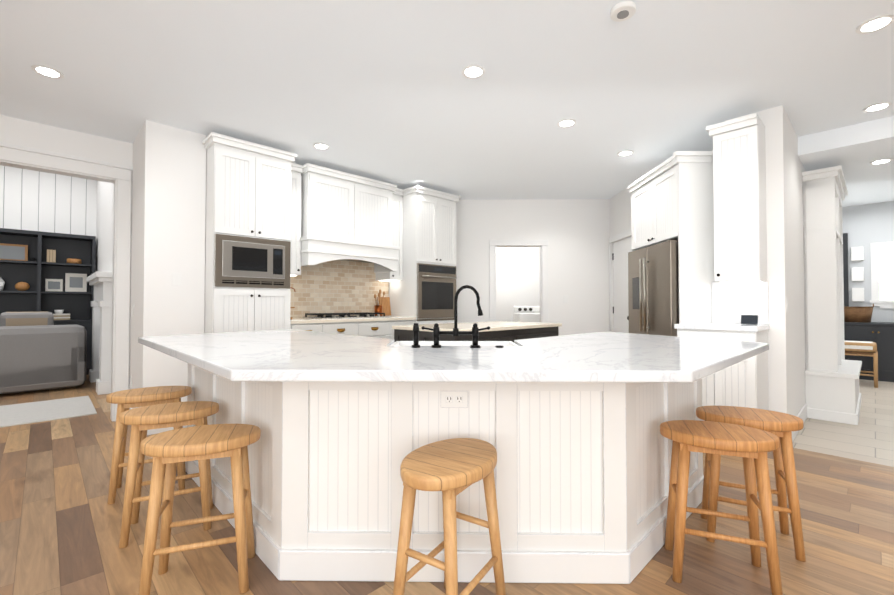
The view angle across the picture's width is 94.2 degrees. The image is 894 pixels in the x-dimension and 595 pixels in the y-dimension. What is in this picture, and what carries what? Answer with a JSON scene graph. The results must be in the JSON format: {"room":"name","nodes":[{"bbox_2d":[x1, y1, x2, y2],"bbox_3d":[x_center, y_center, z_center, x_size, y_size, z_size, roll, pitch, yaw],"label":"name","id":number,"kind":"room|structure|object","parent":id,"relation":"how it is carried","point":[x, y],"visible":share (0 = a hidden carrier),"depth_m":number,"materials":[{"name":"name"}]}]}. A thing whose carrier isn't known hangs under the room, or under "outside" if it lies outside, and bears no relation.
{"room":"kitchen","nodes":[
{"label":"kitchen","id":0,"kind":"room"},
{"bbox_2d":[0,165,96,271],"bbox_3d":[-8.711,-0.542,4.550,7.720,3.500,0.150,1,-1,-44],"label":"wall","id":1,"kind":"structure","parent":0,"point":[31,200],"depth_m":6.68,"materials":[{"name":"white wood"}]},
{"bbox_2d":[0,115,132,388],"bbox_3d":[-5.905,-0.593,1.552,7.570,3.500,0.140,1,-1,-44],"label":"wall","id":2,"kind":"structure","parent":0,"point":[21,132],"depth_m":3.82,"materials":[{"name":"white paint"}]},
{"bbox_2d":[0,142,132,421],"bbox_3d":[-4.124,-0.064,3.248,2.660,2.500,0.175,1,-1,-44],"label":"door frame","id":3,"kind":"structure","parent":2,"relation":"attached to","point":[84,168],"depth_m":4.04,"materials":[{"name":"white wood"}]},
{"bbox_2d":[96,120,205,408],"bbox_3d":[-4.195,-0.525,5.561,0.470,3.500,4.990,1,-1,-44],"label":"wall","id":4,"kind":"structure","parent":0,"point":[168,197],"depth_m":3.78,"materials":[{"name":"white paint"}]},
{"bbox_2d":[129,408,186,434],"bbox_3d":[-2.709,1.126,3.823,0.858,0.140,0.526,0,-1,1],"label":"baseboard","id":5,"kind":"structure","parent":4,"relation":"attached to","point":[154,431],"depth_m":3.65,"materials":[{"name":"white wood"}]},
{"bbox_2d":[307,252,382,319],"bbox_3d":[-1.423,-0.124,5.269,1.188,0.750,1.188,0,-1,1],"label":"tile backsplash","id":6,"kind":"structure","parent":0,"point":[340,285],"depth_m":5.25,"materials":[{"name":"beige tile"}]},
{"bbox_2d":[303,164,394,251],"bbox_3d":[-1.266,-1.035,5.137,1.117,0.784,1.117,0,-1,1],"label":"upper cabinet","id":7,"kind":"object","parent":0,"relation":"attached to","point":[343,211],"depth_m":4.89,"materials":[{"name":"white wood"}]},
{"bbox_2d":[0,375,893,594],"bbox_3d":[-0.002,1.228,3.939,24.000,0.060,18.000,0,-1,1],"label":"floor","id":8,"kind":"structure","parent":0,"point":[60,523],"depth_m":2.07,"materials":[{"name":"brown wood"}]},
{"bbox_2d":[0,312,86,393],"bbox_3d":[-6.173,0.681,4.972,2.780,1.008,0.950,1,-1,-44],"label":"sofa","id":9,"kind":"object","parent":8,"relation":"on","point":[40,351],"visible":1,"depth_m":5.31,"materials":[{"name":"fabric"}]},
{"bbox_2d":[0,228,95,374],"bbox_3d":[-6.773,0.110,5.996,2.570,2.245,0.448,1,-1,-44],"label":"bookcase","id":10,"kind":"object","parent":8,"relation":"on","point":[36,296],"visible":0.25,"depth_m":6.62,"materials":[{"name":"grey wood"}]},
{"bbox_2d":[0,277,4,290],"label":"decor","id":11,"kind":"object","parent":10,"relation":"in","point":[2,282],"depth_m":6.14,"materials":[{"name":"beige ceramic"}]},
{"bbox_2d":[0,243,35,260],"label":"decor","id":12,"kind":"object","parent":10,"relation":"in","point":[17,252],"depth_m":6.31,"materials":[{"name":"beige"}]},
{"bbox_2d":[15,282,29,290],"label":"decor","id":13,"kind":"object","parent":10,"relation":"in","point":[21,286],"depth_m":6.30,"materials":[{"name":"beige"}]},
{"bbox_2d":[47,249,55,261],"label":"decor","id":14,"kind":"object","parent":10,"relation":"in","point":[52,253],"depth_m":6.50,"materials":[{"name":"beige"}]},
{"bbox_2d":[53,310,69,319],"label":"decor","id":15,"kind":"object","parent":10,"relation":"in","point":[58,315],"depth_m":6.57,"materials":[{"name":"beige paper"}]},
{"bbox_2d":[45,273,86,291],"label":"decor","id":16,"kind":"object","parent":10,"relation":"in","point":[74,282],"depth_m":6.72,"materials":[{"name":"beige wood"}]},
{"bbox_2d":[67,259,81,263],"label":"decor","id":17,"kind":"object","parent":10,"relation":"in","point":[78,261],"depth_m":6.68,"materials":[{"name":"beige wood"}]},
{"bbox_2d":[0,396,96,427],"bbox_3d":[-5.107,1.187,3.636,3.060,0.012,1.140,1,-1,-44],"label":"living room rug","id":18,"kind":"object","parent":8,"relation":"on","point":[29,412],"visible":1,"depth_m":4.39,"materials":[{"name":"white fabric"}]},
{"bbox_2d":[86,271,111,394],"bbox_3d":[-4.832,0.458,5.755,0.170,1.540,1.600,1,-1,-44],"label":"fireplace","id":19,"kind":"object","parent":8,"relation":"on","point":[100,370],"visible":0.9,"depth_m":5.30,"materials":[{"name":"white"}]},
{"bbox_2d":[106,386,191,503],"bbox_3d":[-1.828,0.875,2.562,0.428,0.602,0.295,1,-1,-31],"label":"stool","id":20,"kind":"object","parent":8,"relation":"on","point":[125,400],"visible":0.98,"depth_m":2.46,"materials":[{"name":"brown wood"}]},
{"bbox_2d":[119,401,218,547],"bbox_3d":[-1.415,0.868,2.131,0.428,0.602,0.295,0,-1,-27],"label":"stool","id":21,"kind":"object","parent":8,"relation":"on","point":[141,421],"visible":0.96,"depth_m":2.06,"materials":[{"name":"brown wood"}]},
{"bbox_2d":[139,424,260,594],"bbox_3d":[-1.001,0.861,1.705,0.428,0.602,0.295,0,-1,-19],"label":"stool","id":22,"kind":"object","parent":8,"relation":"on","point":[167,451],"visible":1,"depth_m":1.65,"materials":[{"name":"brown wood"}]},
{"bbox_2d":[203,136,306,332],"bbox_3d":[-2.065,-0.120,4.218,0.939,2.644,0.940,0,-1,1],"label":"tall cabinet","id":23,"kind":"object","parent":8,"relation":"on","point":[289,244],"depth_m":3.98,"materials":[{"name":"white wood"}]},
{"bbox_2d":[291,320,414,338],"bbox_3d":[-1.223,0.751,5.048,1.588,0.930,1.588,0,-1,1],"label":"base cabinet","id":24,"kind":"object","parent":8,"relation":"on","point":[366,328],"depth_m":4.79,"materials":[{"name":"white wood"}]},
{"bbox_2d":[383,188,458,324],"bbox_3d":[-0.339,-0.095,5.881,0.942,2.649,0.942,0,-1,1],"label":"tall cabinet","id":25,"kind":"object","parent":8,"relation":"on","point":[419,274],"depth_m":5.59,"materials":[{"name":"white wood"}]},
{"bbox_2d":[393,438,505,594],"bbox_3d":[0.013,0.857,1.464,0.295,0.602,0.428,-1,-1,33],"label":"stool","id":26,"kind":"object","parent":8,"relation":"on","point":[451,469],"visible":1,"depth_m":1.38,"materials":[{"name":"brown wood"}]},
{"bbox_2d":[185,369,721,583],"bbox_3d":[-0.138,0.753,2.579,3.324,0.845,1.763,0,-1,1],"label":"kitchen island","id":27,"kind":"object","parent":8,"relation":"on","point":[567,427],"depth_m":1.72,"materials":[{"name":"white wood"}]},
{"bbox_2d":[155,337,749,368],"bbox_3d":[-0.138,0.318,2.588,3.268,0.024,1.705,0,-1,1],"label":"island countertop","id":28,"kind":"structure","parent":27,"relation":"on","point":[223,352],"depth_m":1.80,"materials":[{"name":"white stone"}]},
{"bbox_2d":[382,341,525,352],"bbox_3d":[0.041,0.414,2.443,0.742,0.277,0.456,0,-1,1],"label":"sink","id":29,"kind":"object","parent":28,"relation":"in","point":[398,346],"depth_m":2.13,"materials":[{"name":"white ceramic"}]},
{"bbox_2d":[394,333,558,341],"bbox_3d":[0.382,0.772,4.597,1.852,0.874,1.838,0,-1,1],"label":"kitchen island","id":30,"kind":"object","parent":8,"relation":"on","point":[397,336],"depth_m":4.13,"materials":[{"name":"wood"}]},
{"bbox_2d":[392,321,561,332],"bbox_3d":[0.389,0.317,4.618,1.920,0.035,1.920,0,-1,1],"label":"island countertop","id":31,"kind":"structure","parent":30,"relation":"on","point":[495,326],"depth_m":4.38,"materials":[{"name":"beige stone"}]},
{"bbox_2d":[513,306,539,322],"bbox_3d":[1.591,0.708,7.525,0.680,1.100,0.700,0,-1,1],"label":"washer","id":32,"kind":"object","parent":8,"relation":"on","point":[526,313],"visible":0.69,"depth_m":7.48,"materials":[{"name":"white plastic"}]},
{"bbox_2d":[628,240,678,336],"bbox_3d":[2.353,0.344,4.189,0.777,1.715,0.910,0,-1,1],"label":"fridge","id":33,"kind":"object","parent":8,"relation":"on","point":[653,288],"visible":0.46,"depth_m":4.05,"materials":[{"name":"silver metal"}]},
{"bbox_2d":[628,151,714,323],"bbox_3d":[2.392,-0.041,4.170,0.720,2.485,1.050,0,-1,1],"label":"cabinet","id":34,"kind":"object","parent":8,"relation":"on","point":[672,197],"visible":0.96,"depth_m":3.71,"materials":[{"name":"white wood"}]},
{"bbox_2d":[674,113,768,420],"bbox_3d":[2.250,-0.109,3.418,0.533,2.595,0.560,1,-1,-44],"label":"tall cabinet","id":35,"kind":"object","parent":8,"relation":"on","point":[739,285],"visible":0.73,"depth_m":3.30,"materials":[{"name":"white wood"}]},
{"bbox_2d":[660,420,782,594],"bbox_3d":[1.144,0.862,1.760,0.428,0.602,0.295,0,-1,21],"label":"stool","id":36,"kind":"object","parent":8,"relation":"on","point":[751,446],"visible":1,"depth_m":1.71,"materials":[{"name":"brown wood"}]},
{"bbox_2d":[696,405,805,561],"bbox_3d":[1.468,0.866,2.030,0.428,0.602,0.295,0,-1,26],"label":"stool","id":37,"kind":"object","parent":8,"relation":"on","point":[781,426],"visible":0.81,"depth_m":1.98,"materials":[{"name":"brown wood"}]},
{"bbox_2d":[802,165,861,424],"bbox_3d":[4.211,-0.025,4.518,1.390,2.465,0.383,1,-1,-44],"label":"lockers","id":38,"kind":"object","parent":8,"relation":"on","point":[832,393],"visible":0.92,"depth_m":4.12,"materials":[{"name":"white wood"}]},
{"bbox_2d":[844,340,877,387],"bbox_3d":[5.828,0.932,5.958,0.432,0.600,0.484,1,-1,-44],"label":"bench","id":39,"kind":"object","parent":8,"relation":"on","point":[861,348],"visible":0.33,"depth_m":5.74,"materials":[{"name":"brown wood"}]},
{"bbox_2d":[844,322,893,381],"bbox_3d":[7.620,0.811,5.294,3.246,0.820,3.246,0,-1,1],"label":"base cabinet","id":40,"kind":"object","parent":8,"relation":"on","point":[880,335],"visible":0.67,"depth_m":5.83,"materials":[{"name":"black wood"}]},
{"bbox_2d":[844,304,873,322],"bbox_3d":[6.420,0.240,6.509,0.365,0.291,0.366,0,-1,1],"label":"basket","id":41,"kind":"object","parent":40,"relation":"on","point":[858,314],"visible":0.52,"depth_m":6.39,"materials":[{"name":"wicker"}]},
{"bbox_2d":[0,0,893,206],"bbox_3d":[-1.418,-1.564,4.434,30.000,0.060,28.000,1,-1,-44],"label":"ceiling","id":42,"kind":"structure","parent":0,"point":[386,91],"depth_m":2.96,"materials":[{"name":"white paint"}]},
{"bbox_2d":[31,65,63,78],"bbox_3d":[-2.755,-1.557,2.869,0.164,0.007,0.164,0,-1,1],"label":"recessed light","id":43,"kind":"object","parent":42,"relation":"in","point":[46,71],"visible":1,"depth_m":2.86,"materials":[{"name":"white"}]},
{"bbox_2d":[313,143,329,149],"bbox_3d":[-1.275,-1.534,4.219,0.164,0.007,0.164,0,-1,1],"label":"recessed light","id":44,"kind":"object","parent":42,"relation":"in","point":[322,146],"visible":1,"depth_m":4.21,"materials":[{"name":"white"}]},
{"bbox_2d":[461,65,484,78],"bbox_3d":[0.182,-1.557,2.869,0.164,0.007,0.164,0,-1,1],"label":"recessed light","id":45,"kind":"object","parent":42,"relation":"in","point":[473,71],"visible":1,"depth_m":2.86,"materials":[{"name":"white"}]},
{"bbox_2d":[557,119,575,126],"bbox_3d":[1.060,-1.543,3.682,0.164,0.007,0.164,0,-1,1],"label":"recessed light","id":46,"kind":"object","parent":42,"relation":"in","point":[567,123],"visible":1,"depth_m":3.68,"materials":[{"name":"white"}]},
{"bbox_2d":[610,1,635,21],"bbox_3d":[0.957,-1.553,2.261,0.129,0.036,0.129,0,-1,1],"label":"smoke detector","id":47,"kind":"object","parent":42,"relation":"attached to","point":[622,11],"visible":1,"depth_m":2.24,"materials":[{"name":"white plastic"}]},
{"bbox_2d":[617,150,633,155],"bbox_3d":[1.894,-1.530,4.414,0.164,0.007,0.164,0,-1,1],"label":"recessed light","id":48,"kind":"object","parent":42,"relation":"in","point":[626,153],"visible":1,"depth_m":4.41,"materials":[{"name":"white"}]},
{"bbox_2d":[856,14,893,33],"bbox_3d":[2.457,-1.565,2.383,0.164,0.007,0.164,0,-1,1],"label":"recessed light","id":49,"kind":"object","parent":42,"relation":"in","point":[877,23],"visible":1,"depth_m":2.38,"materials":[{"name":"white"}]},
{"bbox_2d":[863,102,891,111],"bbox_3d":[3.500,-1.548,3.383,0.164,0.007,0.164,0,-1,1],"label":"recessed light","id":50,"kind":"object","parent":42,"relation":"in","point":[877,106],"visible":1,"depth_m":3.38,"materials":[{"name":"white"}]},
{"bbox_2d":[496,247,539,321],"bbox_3d":[1.016,-0.095,8.507,2.700,2.740,0.120,0,-1,1],"label":"wall","id":51,"kind":"structure","parent":0,"point":[517,276],"depth_m":8.44,"materials":[{"name":"white paint"}]},
{"bbox_2d":[456,199,609,335],"bbox_3d":[0.985,-0.130,6.418,3.300,2.740,0.140,0,-1,1],"label":"wall","id":52,"kind":"structure","parent":0,"point":[575,233],"depth_m":6.35,"materials":[{"name":"white paint"}]},
{"bbox_2d":[489,240,547,322],"bbox_3d":[1.095,0.182,6.401,0.890,2.115,0.160,0,-1,1],"label":"door frame","id":53,"kind":"structure","parent":52,"relation":"attached to","point":[543,251],"depth_m":6.33,"materials":[{"name":"white wood"}]},
{"bbox_2d":[610,150,712,331],"bbox_3d":[2.689,-0.154,5.022,0.450,2.740,2.600,0,-1,1],"label":"wall","id":54,"kind":"structure","parent":0,"point":[620,212],"depth_m":6.01,"materials":[{"name":"white paint"}]},
{"bbox_2d":[609,229,630,331],"bbox_3d":[2.467,0.158,5.866,0.017,2.145,0.900,0,-1,1],"label":"door frame","id":55,"kind":"structure","parent":54,"relation":"attached to","point":[622,235],"depth_m":6.27,"materials":[{"name":"white wood"}]},
{"bbox_2d":[612,237,631,332],"bbox_3d":[2.479,0.197,5.880,0.125,2.047,0.754,0,-1,1],"label":"door","id":56,"kind":"structure","parent":54,"relation":"in","point":[621,249],"depth_m":5.96,"materials":[{"name":"white wood"}]},
{"bbox_2d":[755,105,805,415],"bbox_3d":[4.512,-0.151,5.207,5.200,2.740,0.180,1,-1,-44],"label":"wall","id":57,"kind":"structure","parent":0,"point":[785,168],"depth_m":3.41,"materials":[{"name":"white paint"}]},
{"bbox_2d":[786,297,787,311],"bbox_3d":[2.759,0.058,3.370,0.070,0.120,0.008,1,-1,-44],"label":"light switch","id":58,"kind":"object","parent":57,"relation":"attached to","point":[786,304],"visible":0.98,"depth_m":3.35,"materials":[{"name":"white plastic"}]},
{"bbox_2d":[791,404,806,441],"bbox_3d":[2.998,1.124,3.720,1.149,0.140,0.866,0,-1,1],"label":"baseboard","id":59,"kind":"structure","parent":57,"relation":"attached to","point":[802,414],"depth_m":3.88,"materials":[{"name":"white wood"}]},
{"bbox_2d":[798,116,893,184],"bbox_3d":[6.064,-1.478,2.429,1.695,0.179,5.999,1,-1,-44],"label":"ceiling","id":60,"kind":"structure","parent":0,"point":[854,150],"depth_m":3.91,"materials":[{"name":"white paint"}]},
{"bbox_2d":[870,158,892,164],"bbox_3d":[4.328,-1.355,4.144,0.164,0.007,0.164,0,-1,1],"label":"recessed light","id":61,"kind":"object","parent":60,"relation":"in","point":[880,161],"visible":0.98,"depth_m":4.13,"materials":[{"name":"white"}]},
{"bbox_2d":[842,201,893,321],"bbox_3d":[8.869,-0.162,4.560,0.150,2.740,7.180,1,-1,-44],"label":"wall","id":62,"kind":"structure","parent":0,"point":[865,226],"depth_m":6.66,"materials":[{"name":"grey paint"}]},
{"bbox_2d":[843,233,848,305],"bbox_3d":[6.492,-0.338,6.867,0.048,1.430,0.198,1,-1,-44],"label":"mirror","id":63,"kind":"object","parent":62,"relation":"attached to","point":[845,268],"visible":0.23,"depth_m":6.80,"materials":[{"name":"black"}]},
{"bbox_2d":[851,246,863,301],"bbox_3d":[6.630,-0.376,6.710,0.068,0.880,0.140,1,-1,-44],"label":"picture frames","id":64,"kind":"object","parent":62,"relation":"attached to","point":[857,253],"visible":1,"depth_m":6.69,"materials":[{"name":"white plastic"}]},
{"bbox_2d":[870,241,893,307],"bbox_3d":[7.158,-0.354,6.191,0.035,1.040,1.220,1,-1,-44],"label":"window","id":65,"kind":"structure","parent":62,"relation":"in","point":[882,274],"depth_m":6.53,"materials":[{"name":"white glass"}]}
]}

